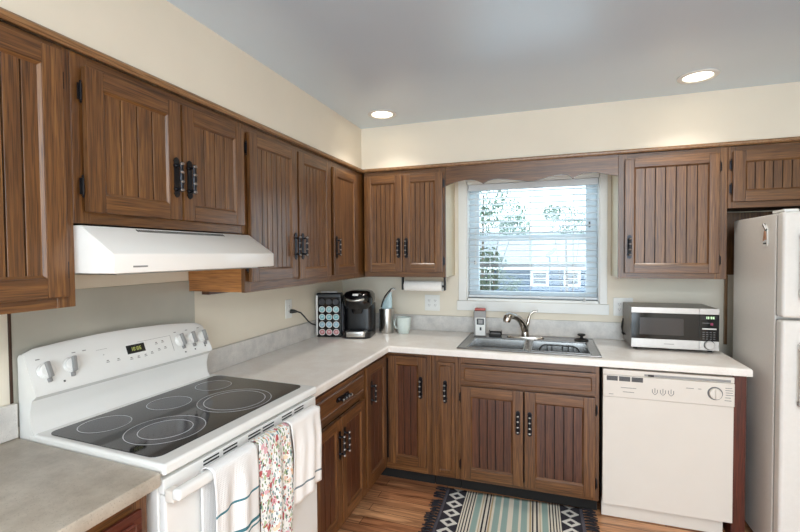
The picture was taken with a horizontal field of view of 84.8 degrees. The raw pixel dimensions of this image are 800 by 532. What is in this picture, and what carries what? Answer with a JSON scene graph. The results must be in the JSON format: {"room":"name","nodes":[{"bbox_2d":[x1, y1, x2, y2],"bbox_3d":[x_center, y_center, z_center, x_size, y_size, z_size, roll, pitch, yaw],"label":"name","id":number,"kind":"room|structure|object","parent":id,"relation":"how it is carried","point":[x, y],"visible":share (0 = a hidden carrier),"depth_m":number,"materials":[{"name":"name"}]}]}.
{"room":"kitchen","nodes":[
{"label":"kitchen","id":0,"kind":"room"},
{"bbox_2d":[0,271,341,438],"bbox_3d":[-1.493,0.288,0.916,0.150,2.440,6.150,0,2,19],"label":"wall","id":1,"kind":"structure","parent":0,"point":[227,318],"depth_m":2.37,"materials":[{"name":"beige paint"}]},
{"bbox_2d":[0,403,17,443],"bbox_3d":[-1.390,0.510,0.950,0.019,0.112,0.969,0,2,19],"label":"backsplash","id":2,"kind":"structure","parent":1,"relation":"attached to","point":[8,413],"depth_m":1.38,"materials":[{"name":"laminate"}]},
{"bbox_2d":[0,21,75,314],"bbox_3d":[-1.202,-0.241,0.933,0.385,0.741,0.799,0,2,19],"label":"upper cabinet","id":3,"kind":"object","parent":1,"relation":"attached to","point":[37,267],"visible":1,"depth_m":1.16,"materials":[{"name":"brown wood"}]},
{"bbox_2d":[7,281,194,426],"bbox_3d":[-1.122,0.296,1.762,0.006,0.432,0.774,0,2,19],"label":"backsplash panel","id":4,"kind":"object","parent":1,"relation":"attached to","point":[100,310],"visible":0.33,"depth_m":1.68,"materials":[{"name":"beige paint"}]},
{"bbox_2d":[68,50,244,233],"bbox_3d":[-0.954,-0.385,1.663,0.385,0.498,0.749,0,2,19],"label":"upper cabinet","id":5,"kind":"object","parent":1,"relation":"attached to","point":[144,155],"visible":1,"depth_m":1.50,"materials":[{"name":"brown wood"}]},
{"bbox_2d":[73,225,273,274],"bbox_3d":[-0.906,-0.056,1.658,0.478,0.146,0.754,0,2,19],"label":"range hood","id":6,"kind":"object","parent":1,"relation":"attached to","point":[98,250],"visible":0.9,"depth_m":1.41,"materials":[{"name":"white metal"}]},
{"bbox_2d":[136,229,223,235],"bbox_3d":[-0.791,-0.120,1.612,0.014,0.002,0.400,35,12,15],"label":"vent grille","id":7,"kind":"object","parent":6,"relation":"attached to","point":[150,231],"depth_m":1.58,"materials":[{"name":"white metal"}]},
{"bbox_2d":[188,123,331,292],"bbox_3d":[-0.701,-0.273,2.407,0.385,0.767,0.814,0,2,19],"label":"upper cabinet","id":8,"kind":"object","parent":1,"relation":"attached to","point":[287,186],"visible":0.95,"depth_m":2.24,"materials":[{"name":"brown wood"}]},
{"bbox_2d":[202,291,226,294],"bbox_3d":[-0.909,0.127,2.316,0.046,0.020,0.325,0,2,19],"label":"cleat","id":9,"kind":"object","parent":8,"relation":"attached to","point":[203,292],"visible":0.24,"depth_m":2.17,"materials":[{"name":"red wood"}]},
{"bbox_2d":[285,299,291,318],"bbox_3d":[-0.735,0.283,2.895,0.010,0.124,0.072,0,2,19],"label":"wall outlet","id":10,"kind":"object","parent":1,"relation":"attached to","point":[288,303],"visible":1,"depth_m":2.88,"materials":[{"name":"white paint"}]},
{"bbox_2d":[328,160,364,281],"bbox_3d":[-0.436,-0.296,3.188,0.385,0.767,0.833,0,2,19],"label":"upper cabinet","id":11,"kind":"object","parent":1,"relation":"attached to","point":[347,185],"visible":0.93,"depth_m":2.96,"materials":[{"name":"brown wood"}]},
{"bbox_2d":[0,0,799,173],"bbox_3d":[0.202,-0.775,0.229,3.500,0.304,6.000,0,2,19],"label":"soffit","id":12,"kind":"structure","parent":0,"point":[157,38],"depth_m":2.46,"materials":[{"name":"beige paint"}]},
{"bbox_2d":[0,7,799,172],"bbox_3d":[0.725,-0.649,1.254,3.170,0.023,3.070,0,2,19],"label":"trim","id":13,"kind":"structure","parent":12,"relation":"attached to","point":[8,16],"depth_m":2.05,"materials":[{"name":"brown wood"}]},
{"bbox_2d":[727,142,799,211],"bbox_3d":[2.337,-0.507,2.475,0.898,0.349,0.385,0,2,19],"label":"upper cabinet","id":14,"kind":"object","parent":12,"relation":"attached to","point":[762,177],"visible":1,"depth_m":2.43,"materials":[{"name":"brown wood"}]},
{"bbox_2d":[167,0,799,128],"bbox_3d":[0.201,-0.977,0.223,3.900,0.100,6.400,0,2,19],"label":"ceiling","id":15,"kind":"structure","parent":0,"point":[420,61],"depth_m":1.96,"materials":[{"name":"white paint"}]},
{"bbox_2d":[368,109,395,118],"bbox_3d":[-0.118,-0.992,2.870,0.188,0.007,0.188,0,2,19],"label":"recessed light","id":16,"kind":"object","parent":15,"relation":"in","point":[381,113],"visible":1,"depth_m":2.86,"materials":[{"name":"white glass"}]},
{"bbox_2d":[677,68,719,83],"bbox_3d":[1.559,-0.990,2.290,0.188,0.007,0.188,0,2,19],"label":"recessed light","id":17,"kind":"object","parent":15,"relation":"in","point":[697,76],"visible":1,"depth_m":2.28,"materials":[{"name":"white glass"}]},
{"bbox_2d":[338,475,752,531],"bbox_3d":[0.189,1.565,0.198,3.900,0.100,6.200,0,2,19],"label":"floor","id":18,"kind":"structure","parent":0,"point":[392,504],"depth_m":2.57,"materials":[{"name":"brown wood"}]},
{"bbox_2d":[85,495,146,531],"bbox_3d":[-1.061,1.063,0.910,0.670,0.882,0.774,0,2,19],"label":"base cabinet","id":19,"kind":"object","parent":18,"relation":"on","point":[133,518],"visible":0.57,"depth_m":1.11,"materials":[{"name":"brown wood"}]},
{"bbox_2d":[0,403,160,531],"bbox_3d":[-1.093,0.531,0.851,0.646,0.152,0.971,0,2,19],"label":"countertop","id":20,"kind":"structure","parent":19,"relation":"on","point":[44,488],"depth_m":1.11,"materials":[{"name":"stone"}]},
{"bbox_2d":[17,323,319,531],"bbox_3d":[-0.767,0.865,1.647,0.697,1.232,0.760,0,2,22],"label":"electric range","id":21,"kind":"object","parent":18,"relation":"on","point":[147,398],"visible":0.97,"depth_m":1.52,"materials":[{"name":"white metal"}]},
{"bbox_2d":[200,442,259,531],"bbox_3d":[-0.513,0.819,1.356,0.069,0.477,0.197,0,2,22],"label":"dish towel","id":22,"kind":"object","parent":21,"relation":"hanging from","point":[229,502],"visible":1,"depth_m":1.33,"materials":[{"name":"white fabric"}]},
{"bbox_2d":[249,422,293,531],"bbox_3d":[-0.444,0.784,1.528,0.070,0.417,0.175,0,2,22],"label":"dish towel","id":23,"kind":"object","parent":21,"relation":"hanging from","point":[275,454],"visible":0.92,"depth_m":1.51,"materials":[{"name":"fabric"}]},
{"bbox_2d":[283,405,321,509],"bbox_3d":[-0.376,0.731,1.700,0.068,0.322,0.199,0,2,22],"label":"dish towel","id":24,"kind":"object","parent":21,"relation":"hanging from","point":[306,434],"visible":0.89,"depth_m":1.69,"materials":[{"name":"fabric"}]},
{"bbox_2d":[315,369,365,531],"bbox_3d":[-0.574,1.020,2.342,0.670,0.882,0.624,0,2,19],"label":"base cabinet","id":25,"kind":"object","parent":18,"relation":"on","point":[342,486],"visible":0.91,"depth_m":2.23,"materials":[{"name":"brown wood"}]},
{"bbox_2d":[362,352,435,495],"bbox_3d":[-0.196,0.998,3.064,0.922,0.882,0.984,0,2,19],"label":"base cabinet","id":26,"kind":"object","parent":18,"relation":"on","point":[397,394],"visible":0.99,"depth_m":2.82,"materials":[{"name":"brown wood"}]},
{"bbox_2d":[207,313,752,396],"bbox_3d":[0.493,0.486,2.467,2.610,0.158,1.644,0,2,19],"label":"countertop","id":27,"kind":"structure","parent":26,"relation":"on","point":[295,354],"depth_m":2.62,"materials":[{"name":"laminate"}]},
{"bbox_2d":[316,291,342,336],"bbox_3d":[-0.512,0.347,3.192,0.186,0.330,0.087,0,2,4],"label":"coffee pod rack","id":28,"kind":"object","parent":27,"relation":"on","point":[325,295],"visible":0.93,"depth_m":3.15,"materials":[{"name":"black plastic"}]},
{"bbox_2d":[319,329,324,334],"bbox_3d":[-0.560,0.476,3.153,0.047,0.046,0.007,0,2,4],"label":"pod","id":29,"kind":"object","parent":28,"relation":"in","point":[321,331],"visible":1,"depth_m":3.15,"materials":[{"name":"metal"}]},
{"bbox_2d":[319,321,324,327],"bbox_3d":[-0.560,0.421,3.151,0.047,0.046,0.007,0,2,4],"label":"pod","id":30,"kind":"object","parent":28,"relation":"in","point":[321,324],"visible":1,"depth_m":3.15,"materials":[{"name":"blue plastic"}]},
{"bbox_2d":[319,314,324,319],"bbox_3d":[-0.560,0.367,3.150,0.047,0.046,0.007,0,2,4],"label":"pod","id":31,"kind":"object","parent":28,"relation":"in","point":[321,316],"visible":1,"depth_m":3.15,"materials":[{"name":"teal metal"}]},
{"bbox_2d":[319,306,324,312],"bbox_3d":[-0.561,0.312,3.149,0.047,0.046,0.007,0,2,4],"label":"pod","id":32,"kind":"object","parent":28,"relation":"in","point":[321,309],"visible":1,"depth_m":3.15,"materials":[{"name":"teal plastic"}]},
{"bbox_2d":[319,299,324,304],"bbox_3d":[-0.561,0.258,3.147,0.047,0.046,0.007,0,2,4],"label":"pod","id":33,"kind":"object","parent":28,"relation":"in","point":[321,301],"visible":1,"depth_m":3.15,"materials":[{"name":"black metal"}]},
{"bbox_2d":[326,329,331,334],"bbox_3d":[-0.509,0.475,3.150,0.047,0.046,0.007,0,2,4],"label":"pod","id":34,"kind":"object","parent":28,"relation":"in","point":[328,331],"visible":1,"depth_m":3.15,"materials":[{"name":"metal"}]},
{"bbox_2d":[326,321,331,327],"bbox_3d":[-0.509,0.421,3.148,0.047,0.046,0.007,0,2,4],"label":"pod","id":35,"kind":"object","parent":28,"relation":"in","point":[328,324],"visible":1,"depth_m":3.15,"materials":[{"name":"blue plastic"}]},
{"bbox_2d":[326,314,331,319],"bbox_3d":[-0.510,0.367,3.147,0.047,0.046,0.007,0,2,4],"label":"pod","id":36,"kind":"object","parent":28,"relation":"in","point":[328,316],"visible":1,"depth_m":3.14,"materials":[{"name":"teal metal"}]},
{"bbox_2d":[326,306,331,312],"bbox_3d":[-0.510,0.312,3.145,0.047,0.046,0.007,0,2,4],"label":"pod","id":37,"kind":"object","parent":28,"relation":"in","point":[328,309],"visible":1,"depth_m":3.14,"materials":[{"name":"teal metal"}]},
{"bbox_2d":[326,299,331,304],"bbox_3d":[-0.510,0.258,3.144,0.047,0.046,0.007,0,2,4],"label":"pod","id":38,"kind":"object","parent":28,"relation":"in","point":[328,301],"visible":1,"depth_m":3.14,"materials":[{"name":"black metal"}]},
{"bbox_2d":[333,329,338,334],"bbox_3d":[-0.458,0.475,3.146,0.047,0.046,0.007,0,2,4],"label":"pod","id":39,"kind":"object","parent":28,"relation":"in","point":[335,331],"visible":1,"depth_m":3.14,"materials":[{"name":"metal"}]},
{"bbox_2d":[333,321,338,327],"bbox_3d":[-0.458,0.421,3.145,0.047,0.046,0.007,0,2,4],"label":"pod","id":40,"kind":"object","parent":28,"relation":"in","point":[335,324],"visible":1,"depth_m":3.14,"materials":[{"name":"blue plastic"}]},
{"bbox_2d":[333,314,338,319],"bbox_3d":[-0.459,0.366,3.143,0.047,0.046,0.007,0,2,4],"label":"pod","id":41,"kind":"object","parent":28,"relation":"in","point":[335,316],"visible":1,"depth_m":3.14,"materials":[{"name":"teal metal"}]},
{"bbox_2d":[333,306,338,312],"bbox_3d":[-0.459,0.312,3.142,0.047,0.046,0.007,0,2,4],"label":"pod","id":42,"kind":"object","parent":28,"relation":"in","point":[335,309],"visible":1,"depth_m":3.14,"materials":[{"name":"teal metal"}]},
{"bbox_2d":[333,299,338,304],"bbox_3d":[-0.460,0.257,3.140,0.047,0.046,0.007,0,2,4],"label":"pod","id":43,"kind":"object","parent":28,"relation":"in","point":[335,301],"visible":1,"depth_m":3.14,"materials":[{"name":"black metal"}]},
{"bbox_2d":[290,289,375,338],"bbox_3d":[-0.491,0.345,3.184,0.653,0.335,0.388,-1,2,-21],"label":"coffee maker","id":44,"kind":"object","parent":27,"relation":"on","point":[358,305],"visible":0.94,"depth_m":3.13,"materials":[{"name":"black plastic"}]},
{"bbox_2d":[345,329,366,336],"bbox_3d":[-0.310,0.479,3.118,0.153,0.042,0.086,0,2,7],"label":"drip tray","id":45,"kind":"object","parent":44,"relation":"on","point":[349,332],"depth_m":3.08,"materials":[{"name":"metal"}]},
{"bbox_2d":[379,308,393,333],"bbox_3d":[-0.100,0.413,3.331,0.110,0.185,0.103,0,2,19],"label":"steel canister","id":46,"kind":"object","parent":27,"relation":"on","point":[386,316],"visible":0.92,"depth_m":3.29,"materials":[{"name":"silver metal"}]},
{"bbox_2d":[381,288,395,308],"bbox_3d":[-0.088,0.330,3.323,0.120,0.335,0.030,0,2,19],"label":"utensil","id":47,"kind":"object","parent":46,"relation":"in","point":[387,303],"visible":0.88,"depth_m":3.31,"materials":[{"name":"blue plastic"}]},
{"bbox_2d":[394,316,410,333],"bbox_3d":[0.028,0.444,3.299,0.115,0.122,0.115,-1,2,-29],"label":"mug","id":48,"kind":"object","parent":27,"relation":"on","point":[403,322],"visible":1,"depth_m":3.26,"materials":[{"name":"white ceramic"}]},
{"bbox_2d":[503,310,543,338],"bbox_3d":[0.817,0.404,3.029,0.314,0.192,0.166,-1,2,-21],"label":"kitchen faucet","id":49,"kind":"object","parent":27,"relation":"on","point":[524,326],"visible":1,"depth_m":3.02,"materials":[{"name":"silver metal"}]},
{"bbox_2d":[457,333,601,357],"bbox_3d":[0.835,0.593,2.864,0.835,0.183,0.540,0,2,19],"label":"sink","id":50,"kind":"object","parent":27,"relation":"in","point":[503,343],"visible":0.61,"depth_m":2.92,"materials":[{"name":"metal"}]},
{"bbox_2d":[474,308,485,335],"bbox_3d":[0.573,0.400,3.138,0.086,0.198,0.057,0,2,13],"label":"soap dispenser","id":51,"kind":"object","parent":50,"relation":"on","point":[479,313],"visible":1,"depth_m":3.11,"materials":[{"name":"grey plastic"}]},
{"bbox_2d":[489,330,501,336],"bbox_3d":[0.677,0.478,3.106,0.088,0.042,0.052,0,2,19],"label":"sponge holder","id":52,"kind":"object","parent":50,"relation":"on","point":[492,333],"visible":1,"depth_m":3.09,"materials":[{"name":"black rubber"}]},
{"bbox_2d":[539,344,579,352],"bbox_3d":[1.004,0.601,2.753,0.251,0.161,0.237,0,2,19],"label":"rack","id":53,"kind":"object","parent":50,"relation":"in","point":[545,344],"visible":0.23,"depth_m":2.85,"materials":[{"name":"black metal"}]},
{"bbox_2d":[574,333,588,341],"bbox_3d":[1.219,0.477,2.940,0.088,0.044,0.088,0,2,19],"label":"stopper","id":54,"kind":"object","parent":50,"relation":"on","point":[581,335],"visible":1,"depth_m":2.92,"materials":[{"name":"black rubber"}]},
{"bbox_2d":[621,302,718,351],"bbox_3d":[1.658,0.377,2.736,0.487,0.262,0.301,0,2,18],"label":"microwave oven","id":55,"kind":"object","parent":27,"relation":"on","point":[688,326],"visible":1,"depth_m":2.61,"materials":[{"name":"silver metal"}]},
{"bbox_2d":[432,355,461,487],"bbox_3d":[0.375,0.994,3.037,0.172,0.882,0.670,0,2,19],"label":"base cabinet","id":56,"kind":"object","parent":18,"relation":"on","point":[445,369],"visible":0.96,"depth_m":2.76,"materials":[{"name":"brown wood"}]},
{"bbox_2d":[418,486,599,531],"bbox_3d":[0.603,1.444,2.418,0.956,0.012,0.630,0,2,17],"label":"rug","id":57,"kind":"object","parent":18,"relation":"on","point":[460,510],"visible":1,"depth_m":2.53,"materials":[{"name":"multicoloured fabric"}]},
{"bbox_2d":[459,357,598,510],"bbox_3d":[0.839,0.994,2.879,0.806,0.882,0.670,0,2,19],"label":"base cabinet","id":58,"kind":"object","parent":18,"relation":"on","point":[528,430],"visible":0.97,"depth_m":2.59,"materials":[{"name":"brown wood"}]},
{"bbox_2d":[599,366,734,531],"bbox_3d":[1.526,1.000,2.641,0.617,0.868,0.662,0,2,19],"label":"dishwasher","id":59,"kind":"object","parent":18,"relation":"on","point":[666,437],"visible":1,"depth_m":2.36,"materials":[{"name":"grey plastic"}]},
{"bbox_2d":[723,375,746,531],"bbox_3d":[1.865,0.995,2.567,0.061,0.882,0.596,0,2,19],"label":"end panel","id":60,"kind":"object","parent":18,"relation":"on","point":[739,427],"visible":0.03,"depth_m":2.28,"materials":[{"name":"brown wood"}]},
{"bbox_2d":[733,208,799,531],"bbox_3d":[2.218,0.584,2.181,0.740,1.716,0.614,0,2,19],"label":"refrigerator","id":61,"kind":"object","parent":18,"relation":"on","point":[766,295],"visible":0.96,"depth_m":2.13,"materials":[{"name":"white metal"}]},
{"bbox_2d":[762,223,767,245],"bbox_3d":[1.824,-0.156,2.188,0.014,0.116,0.046,0,2,19],"label":"magnet","id":62,"kind":"object","parent":61,"relation":"attached to","point":[765,230],"visible":1,"depth_m":2.18,"materials":[{"name":"white paint"}]},
{"bbox_2d":[342,174,775,357],"bbox_3d":[1.200,0.205,3.168,3.500,2.440,0.150,0,2,19],"label":"wall","id":63,"kind":"structure","parent":0,"point":[709,292],"depth_m":3.01,"materials":[{"name":"beige paint"}]},
{"bbox_2d":[364,167,454,276],"bbox_3d":[0.069,-0.305,3.253,0.608,0.761,0.385,0,2,19],"label":"upper cabinet","id":64,"kind":"object","parent":63,"relation":"attached to","point":[409,215],"visible":1,"depth_m":3.11,"materials":[{"name":"brown wood"}]},
{"bbox_2d":[402,277,445,290],"bbox_3d":[0.173,0.128,3.224,0.340,0.099,0.060,0,2,19],"label":"paper towel holder","id":65,"kind":"object","parent":64,"relation":"attached to","point":[444,285],"visible":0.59,"depth_m":3.17,"materials":[{"name":"black metal"}]},
{"bbox_2d":[404,281,443,291],"bbox_3d":[0.174,0.147,3.224,0.286,0.077,0.077,0,2,19],"label":"paper towel roll","id":66,"kind":"object","parent":65,"relation":"hanging from","point":[408,285],"visible":0.98,"depth_m":3.19,"materials":[{"name":"white paper"}]},
{"bbox_2d":[207,313,623,373],"bbox_3d":[0.498,0.466,2.481,2.610,0.118,1.612,0,2,19],"label":"backsplash","id":67,"kind":"structure","parent":63,"relation":"attached to","point":[223,357],"depth_m":3.04,"materials":[{"name":"laminate"}]},
{"bbox_2d":[425,295,439,310],"bbox_3d":[0.251,0.286,3.408,0.120,0.124,0.010,0,2,19],"label":"wall outlet","id":68,"kind":"object","parent":63,"relation":"attached to","point":[432,302],"visible":1,"depth_m":3.40,"materials":[{"name":"white paint"}]},
{"bbox_2d":[427,298,430,306],"bbox_3d":[0.228,0.286,3.412,0.033,0.068,0.003,0,2,19],"label":"receptacle","id":69,"kind":"object","parent":68,"relation":"attached to","point":[428,299],"depth_m":3.41,"materials":[{"name":"white paint"}]},
{"bbox_2d":[433,298,436,306],"bbox_3d":[0.273,0.287,3.397,0.033,0.068,0.003,0,2,19],"label":"receptacle","id":70,"kind":"object","parent":68,"relation":"attached to","point":[434,299],"depth_m":3.40,"materials":[{"name":"white paint"}]},
{"bbox_2d":[457,173,608,314],"bbox_3d":[0.955,-0.180,3.228,1.052,1.028,0.172,0,2,19],"label":"window","id":71,"kind":"structure","parent":63,"relation":"in","point":[562,306],"depth_m":3.19,"materials":[{"name":"white paint"}]},
{"bbox_2d":[468,178,597,301],"bbox_3d":[0.949,-0.180,3.188,0.902,0.862,0.076,0,2,19],"label":"blind","id":72,"kind":"object","parent":71,"relation":"attached to","point":[586,181],"visible":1,"depth_m":3.19,"materials":[{"name":"white plastic"}]},
{"bbox_2d":[613,298,632,315],"bbox_3d":[1.517,0.278,2.977,0.120,0.124,0.010,0,2,19],"label":"wall outlet","id":73,"kind":"object","parent":63,"relation":"attached to","point":[617,302],"visible":0.57,"depth_m":2.98,"materials":[{"name":"white paint"}]},
{"bbox_2d":[616,302,621,311],"bbox_3d":[1.494,0.278,2.982,0.033,0.068,0.003,0,2,19],"label":"receptacle","id":74,"kind":"object","parent":73,"relation":"attached to","point":[618,304],"depth_m":2.98,"materials":[{"name":"white paint"}]},
{"bbox_2d":[611,147,727,278],"bbox_3d":[1.646,-0.305,2.716,0.562,0.755,0.385,0,2,19],"label":"upper cabinet","id":75,"kind":"object","parent":63,"relation":"attached to","point":[669,208],"visible":1,"depth_m":2.58,"materials":[{"name":"brown wood"}]},
{"bbox_2d":[445,154,617,185],"bbox_3d":[0.826,-0.616,2.853,1.076,0.130,0.019,0,2,19],"label":"window valance","id":76,"kind":"object","parent":75,"relation":"attached to","point":[535,170],"visible":1,"depth_m":2.83,"materials":[{"name":"brown wood"}]},
{"bbox_2d":[723,275,727,344],"bbox_3d":[2.070,0.278,2.783,0.016,0.442,0.018,0,2,19],"label":"wall strip","id":77,"kind":"object","parent":63,"relation":"attached to","point":[726,279],"visible":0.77,"depth_m":2.78,"materials":[{"name":"brown wood"}]},
{"bbox_2d":[726,210,799,274],"bbox_3d":[2.355,-0.140,2.673,0.795,0.391,0.020,0,2,19],"label":"panel","id":78,"kind":"object","parent":63,"relation":"attached to","point":[731,217],"visible":0.02,"depth_m":2.75,"materials":[{"name":"brown wood"}]},
{"label":"outside","id":79,"kind":"structure","parent":0,"visible":0},
{"bbox_3d":[9.295,3.067,32.438,80.000,0.200,59.400,0,2,19],"label":"ground","id":80,"kind":"structure","parent":79,"visible":0},
{"bbox_2d":[480,244,524,290],"bbox_3d":[1.787,1.649,8.437,1.665,4.163,0.848,0,2,19],"label":"shrub","id":81,"kind":"object","parent":80,"relation":"on","point":[483,282],"visible":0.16,"depth_m":8.26,"materials":[{"name":"green plant"}]},
{"bbox_2d":[480,190,531,290],"bbox_3d":[1.558,0.878,9.338,2.410,5.660,1.026,0,2,19],"label":"tree","id":82,"kind":"object","parent":80,"relation":"on","point":[502,224],"visible":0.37,"depth_m":9.07,"materials":[{"name":"green plant"}]},
{"bbox_2d":[480,229,585,292],"bbox_3d":[6.153,1.047,16.191,10.100,4.770,7.060,0,2,19],"label":"house","id":83,"kind":"structure","parent":80,"relation":"on","point":[516,247],"depth_m":13.75,"materials":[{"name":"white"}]},
{"bbox_2d":[545,247,555,291],"bbox_3d":[4.027,1.536,11.677,0.297,4.073,0.120,0,2,19],"label":"lamp post","id":84,"kind":"object","parent":80,"relation":"on","point":[549,253],"visible":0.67,"depth_m":11.62,"materials":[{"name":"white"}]},
{"bbox_2d":[542,204,585,291],"bbox_3d":[3.552,1.202,9.083,1.189,4.990,0.710,0,2,19],"label":"tree","id":85,"kind":"object","parent":80,"relation":"on","point":[551,205],"visible":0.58,"depth_m":9.06,"materials":[{"name":"green plant"}]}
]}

